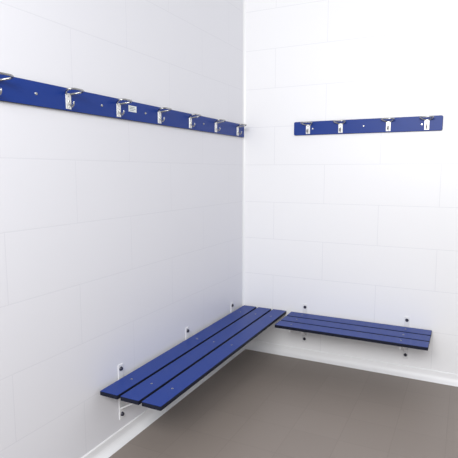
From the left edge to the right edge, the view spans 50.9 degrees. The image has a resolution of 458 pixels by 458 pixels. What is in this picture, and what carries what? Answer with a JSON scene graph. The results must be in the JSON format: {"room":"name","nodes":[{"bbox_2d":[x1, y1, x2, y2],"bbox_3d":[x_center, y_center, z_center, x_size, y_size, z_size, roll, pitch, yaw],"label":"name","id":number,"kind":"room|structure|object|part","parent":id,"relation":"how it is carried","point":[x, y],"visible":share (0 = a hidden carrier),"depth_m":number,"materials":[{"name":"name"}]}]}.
{"room":"changing room","nodes":[
{"label":"changing room","id":0,"kind":"room"},
{"bbox_2d":[0,0,242,457],"bbox_3d":[-1.164,-0.327,1.899,0.120,3.500,5.600,3,8,26],"label":"wall","id":1,"kind":"structure","parent":0,"point":[119,237],"depth_m":2.74,"materials":[{"name":"tile"}]},
{"bbox_2d":[0,72,246,136],"bbox_3d":[-0.486,-0.719,2.992,0.093,0.112,2.930,3,8,26],"label":"coat rack","id":2,"kind":"object","parent":1,"relation":"attached to","point":[13,89],"visible":1,"depth_m":2.63,"materials":[{"name":"blue laminate"}]},
{"bbox_3d":[-0.806,-0.641,2.414,0.004,0.078,0.036,3,8,26],"label":"hook plate","id":3,"kind":"part","parent":2,"relation":"part of","materials":[{"name":"silver metal"}]},
{"bbox_3d":[-0.633,-0.683,2.761,0.004,0.078,0.036,3,8,26],"label":"hook plate","id":4,"kind":"part","parent":2,"relation":"part of","materials":[{"name":"silver metal"}]},
{"bbox_2d":[81,347,244,457],"bbox_3d":[-1.087,1.375,2.064,0.050,0.080,5.600,3,8,26],"label":"baseboard","id":5,"kind":"structure","parent":1,"relation":"attached to","point":[112,444],"depth_m":3.05,"materials":[{"name":"white plastic"}]},
{"bbox_2d":[100,302,285,419],"bbox_3d":[-0.120,0.924,3.540,0.439,0.347,1.980,3,8,26],"label":"bench","id":6,"kind":"object","parent":1,"relation":"attached to","point":[156,384],"visible":1,"depth_m":3.15,"materials":[{"name":"blue laminate"}]},
{"bbox_3d":[-0.474,1.006,2.850,0.420,0.347,0.040,3,8,26],"label":"bracket frame","id":7,"kind":"part","parent":6,"relation":"part of","materials":[{"name":"white metal"}]},
{"bbox_3d":[-0.129,0.923,3.544,0.420,0.347,0.040,3,8,26],"label":"bracket frame","id":8,"kind":"part","parent":6,"relation":"part of","materials":[{"name":"white metal"}]},
{"bbox_2d":[242,0,245,305],"bbox_3d":[0.136,-0.659,4.346,0.022,3.420,0.022,3,8,26],"label":"trim","id":9,"kind":"structure","parent":1,"relation":"attached to","point":[244,1],"depth_m":4.35,"materials":[{"name":"white plastic"}]},
{"bbox_2d":[109,349,457,457],"bbox_3d":[0.746,1.564,1.242,4.320,0.100,5.720,3,8,26],"label":"floor","id":10,"kind":"structure","parent":0,"point":[258,404],"depth_m":3.24,"materials":[{"name":"concrete"}]},
{"bbox_2d":[245,0,457,373],"bbox_3d":[1.986,-0.521,3.521,4.320,3.500,0.120,3,8,26],"label":"wall","id":11,"kind":"structure","parent":0,"point":[358,226],"depth_m":3.94,"materials":[{"name":"tile"}]},
{"bbox_2d":[244,340,457,386],"bbox_3d":[2.002,1.190,3.622,4.200,0.080,0.050,3,8,26],"label":"baseboard","id":12,"kind":"structure","parent":11,"relation":"attached to","point":[451,379],"depth_m":4.08,"materials":[{"name":"white plastic"}]},
{"bbox_2d":[275,304,431,358],"bbox_3d":[0.988,0.884,3.872,1.160,0.347,0.439,3,8,26],"label":"bench","id":13,"kind":"object","parent":11,"relation":"attached to","point":[406,337],"visible":1,"depth_m":3.80,"materials":[{"name":"blue laminate"}]},
{"bbox_3d":[0.580,0.859,4.082,0.040,0.347,0.420,3,8,26],"label":"bracket frame","id":14,"kind":"part","parent":13,"relation":"part of","materials":[{"name":"white metal"}]},
{"bbox_3d":[1.342,0.904,3.709,0.040,0.347,0.420,3,8,26],"label":"bracket frame","id":15,"kind":"part","parent":13,"relation":"part of","materials":[{"name":"white metal"}]},
{"bbox_2d":[294,115,442,135],"bbox_3d":[1.063,-0.822,3.826,1.165,0.112,0.093,3,8,26],"label":"coat rack","id":16,"kind":"object","parent":11,"relation":"attached to","point":[417,123],"visible":1,"depth_m":3.83,"materials":[{"name":"blue laminate"}]},
{"bbox_3d":[0.912,-0.826,3.933,0.036,0.078,0.004,3,8,26],"label":"hook plate","id":17,"kind":"part","parent":16,"relation":"part of","materials":[{"name":"silver metal"}]},
{"bbox_3d":[1.248,-0.806,3.768,0.036,0.078,0.004,3,8,26],"label":"hook plate","id":18,"kind":"part","parent":16,"relation":"part of","materials":[{"name":"silver metal"}]},
{"bbox_3d":[1.499,-0.791,3.645,0.036,0.078,0.004,3,8,26],"label":"hook plate","id":19,"kind":"part","parent":16,"relation":"part of","materials":[{"name":"silver metal"}]}
]}

